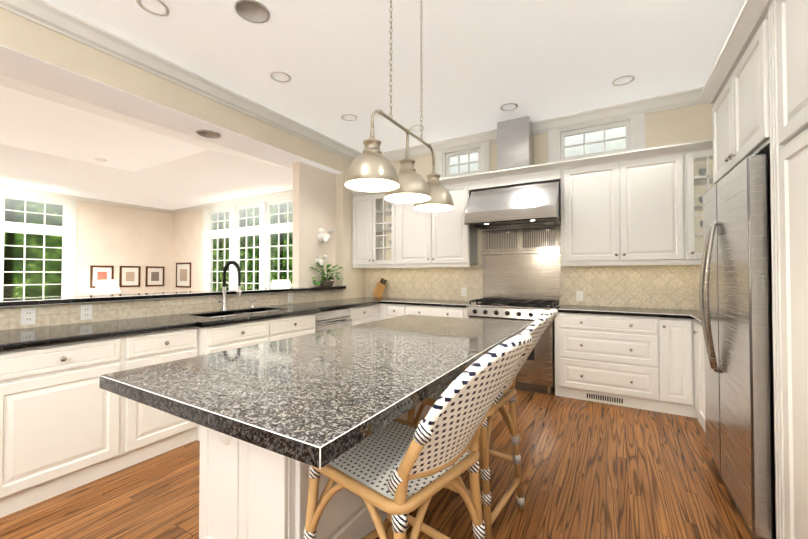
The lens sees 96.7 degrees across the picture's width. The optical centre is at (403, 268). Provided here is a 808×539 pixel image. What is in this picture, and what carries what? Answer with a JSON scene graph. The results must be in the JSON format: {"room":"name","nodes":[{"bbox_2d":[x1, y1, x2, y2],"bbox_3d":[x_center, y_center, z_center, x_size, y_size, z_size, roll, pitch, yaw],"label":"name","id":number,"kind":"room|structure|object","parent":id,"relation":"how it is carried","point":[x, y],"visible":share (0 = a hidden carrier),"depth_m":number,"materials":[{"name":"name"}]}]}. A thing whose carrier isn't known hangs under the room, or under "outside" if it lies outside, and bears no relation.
{"room":"kitchen","nodes":[
{"label":"kitchen","id":0,"kind":"room"},
{"bbox_2d":[75,201,172,295],"bbox_3d":[-7.360,-0.347,5.809,0.150,3.450,6.730,-1,-1,30],"label":"wall","id":1,"kind":"structure","parent":0,"point":[116,237],"depth_m":7.78,"materials":[{"name":"beige paint"}]},
{"bbox_2d":[0,190,75,298],"bbox_3d":[-7.076,-0.355,6.245,0.200,2.120,2.110,-1,-1,30],"label":"window","id":2,"kind":"structure","parent":1,"relation":"in","point":[66,230],"depth_m":6.76,"materials":[{"name":"white wood"}]},
{"bbox_2d":[0,185,170,213],"bbox_3d":[-7.270,-1.403,5.773,0.060,0.080,6.730,-1,-1,30],"label":"crown molding","id":3,"kind":"structure","parent":1,"relation":"attached to","point":[126,205],"depth_m":7.23,"materials":[{"name":"white wood"}]},
{"bbox_2d":[90,265,113,287],"bbox_3d":[-6.282,0.174,7.475,0.018,0.460,0.390,-1,-1,30],"label":"picture frame","id":4,"kind":"object","parent":1,"relation":"attached to","point":[97,273],"visible":0.73,"depth_m":7.44,"materials":[{"name":"brown wood"}]},
{"bbox_2d":[119,266,140,286],"bbox_3d":[-6.029,0.181,7.907,0.018,0.460,0.390,-1,-1,30],"label":"picture frame","id":5,"kind":"object","parent":1,"relation":"attached to","point":[129,276],"visible":1,"depth_m":7.90,"materials":[{"name":"brown wood"}]},
{"bbox_2d":[145,266,164,286],"bbox_3d":[-5.777,0.188,8.338,0.018,0.460,0.390,-1,-1,30],"label":"picture frame","id":6,"kind":"object","parent":1,"relation":"attached to","point":[155,275],"visible":0.96,"depth_m":8.33,"materials":[{"name":"brown wood"}]},
{"bbox_2d":[0,74,292,209],"bbox_3d":[-5.021,-1.654,4.462,5.270,0.380,6.730,-1,-1,30],"label":"ceiling","id":7,"kind":"structure","parent":0,"point":[54,142],"depth_m":5.84,"materials":[{"name":"white paint"}]},
{"bbox_2d":[0,8,342,172],"bbox_3d":[-2.671,-1.636,2.763,0.500,0.370,6.170,-1,-1,30],"label":"wall","id":8,"kind":"structure","parent":0,"point":[27,37],"depth_m":3.02,"materials":[{"name":"beige paint"}]},
{"bbox_2d":[0,45,341,173],"bbox_3d":[-2.671,-1.448,2.760,0.498,0.004,6.168,-1,-1,30],"label":"soffit","id":9,"kind":"structure","parent":8,"relation":"attached to","point":[20,66],"depth_m":3.14,"materials":[{"name":"white paint"}]},
{"bbox_2d":[196,129,220,138],"bbox_3d":[-2.075,-1.426,3.819,0.235,0.008,0.235,-1,-1,30],"label":"ceiling speaker","id":10,"kind":"object","parent":9,"relation":"attached to","point":[208,133],"visible":1,"depth_m":3.80,"materials":[{"name":"grey"}]},
{"bbox_2d":[292,161,335,286],"bbox_3d":[-1.253,-0.024,5.065,0.120,2.780,0.720,-1,-1,30],"label":"wall","id":11,"kind":"structure","parent":0,"point":[314,200],"depth_m":4.93,"materials":[{"name":"beige paint"}]},
{"bbox_2d":[315,255,327,265],"bbox_3d":[-1.147,-0.109,4.981,0.167,0.152,0.176,-1,-1,30],"label":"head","id":12,"kind":"structure","parent":11,"relation":"attached to","point":[319,261],"depth_m":4.98},
{"bbox_2d":[317,229,334,242],"bbox_3d":[-1.095,-0.454,5.021,0.230,0.209,0.242,-1,-1,30],"label":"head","id":13,"kind":"structure","parent":11,"relation":"attached to","point":[322,237],"depth_m":5.02},
{"bbox_2d":[335,157,364,298],"bbox_3d":[-0.973,-0.200,5.646,0.500,3.150,0.560,-1,-1,30],"label":"wall","id":14,"kind":"structure","parent":0,"point":[353,280],"depth_m":5.35,"materials":[{"name":"beige paint"}]},
{"bbox_2d":[0,0,362,160],"bbox_3d":[-2.271,-1.754,2.855,0.100,0.130,6.730,-1,-1,30],"label":"crown molding","id":15,"kind":"structure","parent":14,"relation":"attached to","point":[48,15],"depth_m":3.07,"materials":[{"name":"white wood"}]},
{"bbox_2d":[0,389,752,538],"bbox_3d":[-2.768,1.385,3.125,10.760,0.100,6.980,-1,-1,30],"label":"floor","id":16,"kind":"structure","parent":0,"point":[593,470],"depth_m":2.12,"materials":[{"name":"brown wood"}]},
{"bbox_2d":[0,334,127,517],"bbox_3d":[-2.269,0.882,2.250,0.667,0.878,0.600,-1,-1,30],"label":"base cabinet","id":17,"kind":"object","parent":16,"relation":"on","point":[67,423],"depth_m":2.07,"materials":[{"name":"white paint"}]},
{"bbox_2d":[0,298,371,349],"bbox_3d":[-2.145,0.424,2.399,0.738,0.040,6.126,-1,-1,30],"label":"countertop","id":18,"kind":"structure","parent":17,"relation":"on","point":[71,331],"depth_m":2.65,"materials":[{"name":"black stone"}]},
{"bbox_2d":[214,261,241,310],"bbox_3d":[-1.716,0.171,3.484,0.296,0.497,0.156,-1,-1,30],"label":"faucet","id":19,"kind":"object","parent":18,"relation":"on","point":[224,290],"visible":1,"depth_m":3.55,"materials":[{"name":"silver metal"}]},
{"bbox_2d":[311,262,342,286],"bbox_3d":[-1.022,0.079,4.988,0.410,0.348,0.511,-1,-1,30],"label":"potted plant","id":20,"kind":"object","parent":18,"relation":"on","point":[324,283],"visible":0.98,"depth_m":4.97,"materials":[{"name":"green plant"}]},
{"bbox_2d":[315,308,351,332],"bbox_3d":[-1.060,0.864,4.243,0.704,0.774,0.612,-1,-1,30],"label":"dishwasher","id":21,"kind":"object","parent":18,"relation":"in","point":[331,319],"visible":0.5,"depth_m":4.07,"materials":[{"name":"silver metal"}]},
{"bbox_2d":[128,326,199,466],"bbox_3d":[-1.991,0.890,2.725,0.667,0.878,0.500,-1,-1,30],"label":"base cabinet","id":22,"kind":"object","parent":16,"relation":"on","point":[152,432],"depth_m":2.52,"materials":[{"name":"white paint"}]},
{"bbox_2d":[200,310,319,354],"bbox_3d":[-1.531,0.902,3.452,0.727,0.878,1.220,-1,-1,30],"label":"base cabinet","id":23,"kind":"object","parent":16,"relation":"on","point":[224,336],"depth_m":3.14,"materials":[{"name":"white paint"}]},
{"bbox_2d":[99,314,530,538],"bbox_3d":[-0.073,0.858,1.998,1.081,0.920,2.260,-1,-1,30],"label":"kitchen island","id":24,"kind":"object","parent":16,"relation":"on","point":[274,420],"visible":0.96,"depth_m":1.35,"materials":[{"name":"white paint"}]},
{"bbox_2d":[320,302,379,325],"bbox_3d":[-0.776,0.923,4.805,0.667,0.878,0.638,-1,-1,30],"label":"base cabinet","id":25,"kind":"object","parent":16,"relation":"on","point":[358,314],"depth_m":4.60,"materials":[{"name":"white paint"}]},
{"bbox_2d":[350,299,399,319],"bbox_3d":[-0.430,0.929,5.291,0.773,0.880,0.588,-1,-1,30],"label":"base cabinet","id":26,"kind":"object","parent":16,"relation":"on","point":[383,306],"depth_m":4.90,"materials":[{"name":"white paint"}]},
{"bbox_2d":[372,278,386,298],"bbox_3d":[-0.368,0.298,5.349,0.191,0.303,0.214,-1,-1,30],"label":"knife block","id":27,"kind":"object","parent":26,"relation":"on","point":[379,289],"visible":1,"depth_m":5.31,"materials":[{"name":"brown wood"}]},
{"bbox_2d":[388,299,427,317],"bbox_3d":[0.037,0.925,5.018,0.310,0.880,0.588,-1,-1,30],"label":"base cabinet","id":28,"kind":"object","parent":16,"relation":"on","point":[394,309],"depth_m":4.77,"materials":[{"name":"white paint"}]},
{"bbox_2d":[303,333,533,538],"bbox_3d":[0.052,0.744,1.195,0.742,1.125,0.496,-1,-1,41],"label":"stool","id":29,"kind":"object","parent":16,"relation":"on","point":[397,471],"visible":0.92,"depth_m":1.06,"materials":[{"name":"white wicker"}]},
{"bbox_2d":[408,303,472,317],"bbox_3d":[0.536,0.920,4.726,0.845,0.880,0.588,-1,-1,30],"label":"base cabinet","id":30,"kind":"object","parent":16,"relation":"on","point":[457,310],"depth_m":4.45,"materials":[{"name":"white paint"}]},
{"bbox_2d":[407,309,557,538],"bbox_3d":[0.408,0.754,1.869,0.742,1.125,0.496,-1,-1,35],"label":"stool","id":31,"kind":"object","parent":16,"relation":"on","point":[535,329],"visible":0.46,"depth_m":1.76,"materials":[{"name":"brown wicker"}]},
{"bbox_2d":[467,226,560,394],"bbox_3d":[1.288,0.423,4.233,0.956,1.860,0.696,-1,-1,30],"label":"range","id":32,"kind":"object","parent":16,"relation":"on","point":[521,274],"visible":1,"depth_m":4.36,"materials":[{"name":"silver metal"}]},
{"bbox_2d":[554,307,659,411],"bbox_3d":[2.119,0.906,3.801,0.902,0.880,0.588,-1,-1,30],"label":"base cabinet","id":33,"kind":"object","parent":16,"relation":"on","point":[607,355],"depth_m":3.53,"materials":[{"name":"white paint"}]},
{"bbox_2d":[656,311,695,417],"bbox_3d":[2.613,0.901,3.512,0.243,0.880,0.588,-1,-1,30],"label":"base cabinet","id":34,"kind":"object","parent":16,"relation":"on","point":[677,383],"depth_m":3.26,"materials":[{"name":"white paint"}]},
{"bbox_2d":[684,311,700,417],"bbox_3d":[3.000,0.897,3.286,0.653,0.880,0.588,-1,-1,30],"label":"base cabinet","id":35,"kind":"object","parent":16,"relation":"on","point":[685,312],"depth_m":3.32,"materials":[{"name":"white paint"}]},
{"bbox_2d":[690,316,773,332],"bbox_3d":[2.788,0.893,2.929,0.658,0.878,0.280,-1,-1,30],"label":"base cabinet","id":36,"kind":"object","parent":16,"relation":"on","point":[692,318],"depth_m":3.06,"materials":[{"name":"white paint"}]},
{"bbox_2d":[694,320,777,475],"bbox_3d":[2.570,0.887,2.556,0.658,0.878,0.583,-1,-1,30],"label":"base cabinet","id":37,"kind":"object","parent":16,"relation":"on","point":[699,355],"depth_m":2.89,"materials":[{"name":"white paint"}]},
{"bbox_2d":[699,154,775,538],"bbox_3d":[2.095,0.401,1.896,0.784,1.830,0.976,-1,-1,30],"label":"fridge","id":38,"kind":"object","parent":16,"relation":"on","point":[735,292],"visible":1,"depth_m":1.74,"materials":[{"name":"silver metal"}]},
{"bbox_2d":[770,0,807,538],"bbox_3d":[1.527,0.013,0.786,0.658,2.570,1.240,-1,-1,30],"label":"tall cabinet","id":39,"kind":"object","parent":16,"relation":"on","point":[788,18],"depth_m":1.41,"materials":[{"name":"white paint"}]},
{"bbox_3d":[-6.052,1.023,7.380,0.400,0.760,0.900,-1,-1,30],"label":"console table","id":40,"kind":"object","parent":16,"relation":"on","visible":0},
{"bbox_2d":[94,280,119,294],"bbox_3d":[-6.073,0.442,7.355,0.415,0.400,0.415,-1,-1,30],"label":"table lamp","id":41,"kind":"object","parent":40,"relation":"on","point":[107,287],"visible":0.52,"depth_m":7.22,"materials":[{"name":"white fabric"}]},
{"bbox_3d":[-2.120,1.064,6.180,0.600,0.640,0.500,-1,-1,30],"label":"side table","id":42,"kind":"object","parent":16,"relation":"on","visible":0},
{"bbox_2d":[270,280,290,287],"bbox_3d":[-2.120,0.473,6.190,0.395,0.540,0.395,-1,-1,30],"label":"table lamp","id":43,"kind":"object","parent":42,"relation":"on","point":[280,283],"visible":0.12,"depth_m":6.06,"materials":[{"name":"white fabric"}]},
{"bbox_2d":[44,0,744,152],"bbox_3d":[-0.428,-1.886,1.809,5.340,0.100,6.980,-1,-1,30],"label":"ceiling","id":44,"kind":"structure","parent":0,"point":[483,61],"depth_m":3.04,"materials":[{"name":"white paint"}]},
{"bbox_2d":[136,0,169,15],"bbox_3d":[-1.741,-1.831,2.495,0.194,0.028,0.194,-1,-1,30],"label":"recessed light","id":45,"kind":"object","parent":44,"relation":"in","point":[166,12],"visible":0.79,"depth_m":2.52,"materials":[{"name":"white metal"}]},
{"bbox_2d":[234,0,269,22],"bbox_3d":[-1.075,-1.820,2.545,0.235,0.008,0.235,-1,-1,30],"label":"ceiling speaker","id":46,"kind":"object","parent":44,"relation":"attached to","point":[254,11],"visible":1,"depth_m":2.54,"materials":[{"name":"grey"}]},
{"bbox_2d":[270,71,290,82],"bbox_3d":[-1.167,-1.817,3.398,0.194,0.028,0.194,-1,-1,30],"label":"recessed light","id":47,"kind":"object","parent":44,"relation":"in","point":[274,79],"visible":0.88,"depth_m":3.38,"materials":[{"name":"white metal"}]},
{"bbox_2d":[341,114,356,120],"bbox_3d":[-0.652,-1.803,4.279,0.194,0.028,0.194,-1,-1,30],"label":"recessed light","id":48,"kind":"object","parent":44,"relation":"in","point":[351,115],"visible":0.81,"depth_m":4.26,"materials":[{"name":"white metal"}]},
{"bbox_2d":[345,0,453,211],"bbox_3d":[0.020,-1.124,2.178,0.280,1.409,1.010,-1,-1,30],"label":"pendant light","id":49,"kind":"object","parent":44,"relation":"hanging from","point":[371,168],"visible":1,"depth_m":2.04,"materials":[{"name":"grey metal"}]},
{"bbox_2d":[410,125,424,131],"bbox_3d":[0.171,-1.798,4.597,0.194,0.028,0.194,-1,-1,30],"label":"recessed light","id":50,"kind":"object","parent":44,"relation":"in","point":[411,127],"visible":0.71,"depth_m":4.56,"materials":[{"name":"white metal"}]},
{"bbox_2d":[500,103,517,110],"bbox_3d":[1.173,-1.807,4.011,0.194,0.028,0.194,-1,-1,30],"label":"recessed light","id":51,"kind":"object","parent":44,"relation":"in","point":[516,105],"visible":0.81,"depth_m":3.98,"materials":[{"name":"white metal"}]},
{"bbox_2d":[612,75,634,85],"bbox_3d":[2.114,-1.816,3.461,0.194,0.028,0.194,-1,-1,30],"label":"recessed light","id":52,"kind":"object","parent":44,"relation":"in","point":[632,80],"visible":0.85,"depth_m":3.45,"materials":[{"name":"white metal"}]},
{"bbox_2d":[172,102,713,309],"bbox_3d":[-1.044,-0.343,6.101,10.760,3.450,0.150,-1,-1,30],"label":"wall","id":53,"kind":"structure","parent":0,"point":[687,124],"depth_m":4.47,"materials":[{"name":"beige paint"}]},
{"bbox_2d":[176,262,190,287],"bbox_3d":[-5.162,0.159,8.401,0.620,0.580,0.018,-1,-1,30],"label":"picture frame","id":54,"kind":"object","parent":53,"relation":"attached to","point":[183,275],"visible":0.96,"depth_m":8.40,"materials":[{"name":"brown wood"}]},
{"bbox_2d":[171,190,292,213],"bbox_3d":[-3.312,-1.378,7.321,5.210,0.080,0.060,-1,-1,30],"label":"crown molding","id":55,"kind":"structure","parent":53,"relation":"attached to","point":[199,207],"depth_m":7.45,"materials":[{"name":"white wood"}]},
{"bbox_2d":[202,194,292,290],"bbox_3d":[-3.146,-0.339,7.301,3.100,2.120,0.200,-1,-1,30],"label":"window","id":56,"kind":"structure","parent":53,"relation":"in","point":[264,229],"depth_m":7.37,"materials":[{"name":"white wood"}]},
{"bbox_2d":[352,191,387,266],"bbox_3d":[-0.516,-0.594,5.505,0.433,1.115,0.347,-1,-1,30],"label":"upper cabinet","id":57,"kind":"object","parent":53,"relation":"attached to","point":[370,209],"depth_m":5.35,"materials":[{"name":"white paint"}]},
{"bbox_2d":[388,175,479,266],"bbox_3d":[0.405,-0.603,4.967,1.150,1.115,0.347,-1,-1,30],"label":"upper cabinet","id":58,"kind":"object","parent":53,"relation":"attached to","point":[416,238],"depth_m":4.76,"materials":[{"name":"white paint"}]},
{"bbox_2d":[436,141,489,178],"bbox_3d":[0.825,-1.460,4.997,0.820,0.610,0.200,-1,-1,30],"label":"window","id":59,"kind":"structure","parent":53,"relation":"in","point":[443,164],"depth_m":4.99,"materials":[{"name":"white wood"}]},
{"bbox_2d":[464,116,560,229],"bbox_3d":[1.313,-1.157,4.300,1.020,1.274,0.598,-1,-1,30],"label":"range hood","id":60,"kind":"object","parent":53,"relation":"attached to","point":[528,205],"visible":0.92,"depth_m":4.23,"materials":[{"name":"silver metal"}]},
{"bbox_2d":[382,86,706,160],"bbox_3d":[1.392,-1.727,4.554,4.470,0.130,0.100,-1,-1,30],"label":"crown molding","id":61,"kind":"structure","parent":53,"relation":"attached to","point":[689,97],"depth_m":4.16,"materials":[{"name":"white wood"}]},
{"bbox_2d":[548,112,644,162],"bbox_3d":[2.215,-1.473,4.184,1.020,0.610,0.200,-1,-1,30],"label":"window","id":62,"kind":"structure","parent":53,"relation":"in","point":[635,131],"depth_m":4.15,"materials":[{"name":"white wood"}]},
{"bbox_2d":[560,143,695,262],"bbox_3d":[2.330,-0.620,3.842,1.170,1.115,0.347,-1,-1,30],"label":"upper cabinet","id":63,"kind":"object","parent":53,"relation":"attached to","point":[631,229],"depth_m":3.65,"materials":[{"name":"white paint"}]},
{"bbox_2d":[710,0,769,183],"bbox_3d":[2.158,-0.910,1.880,0.658,0.690,1.000,-1,-1,30],"label":"upper cabinet","id":64,"kind":"object","parent":0,"relation":"attached to","point":[755,90],"depth_m":1.87,"materials":[{"name":"white paint"}]},
{"label":"outside","id":65,"kind":"structure","parent":0,"visible":0},
{"bbox_2d":[3,198,62,297],"bbox_3d":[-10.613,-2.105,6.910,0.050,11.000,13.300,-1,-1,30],"label":"trees","id":66,"kind":"object","parent":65,"point":[19,239],"depth_m":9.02,"materials":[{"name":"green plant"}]},
{"bbox_2d":[213,126,625,289],"bbox_3d":[-1.079,-2.067,9.300,21.000,11.000,0.050,-1,-1,30],"label":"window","id":67,"kind":"structure","parent":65,"point":[474,166],"depth_m":10.86,"materials":[{"name":"green plant"}]}
]}

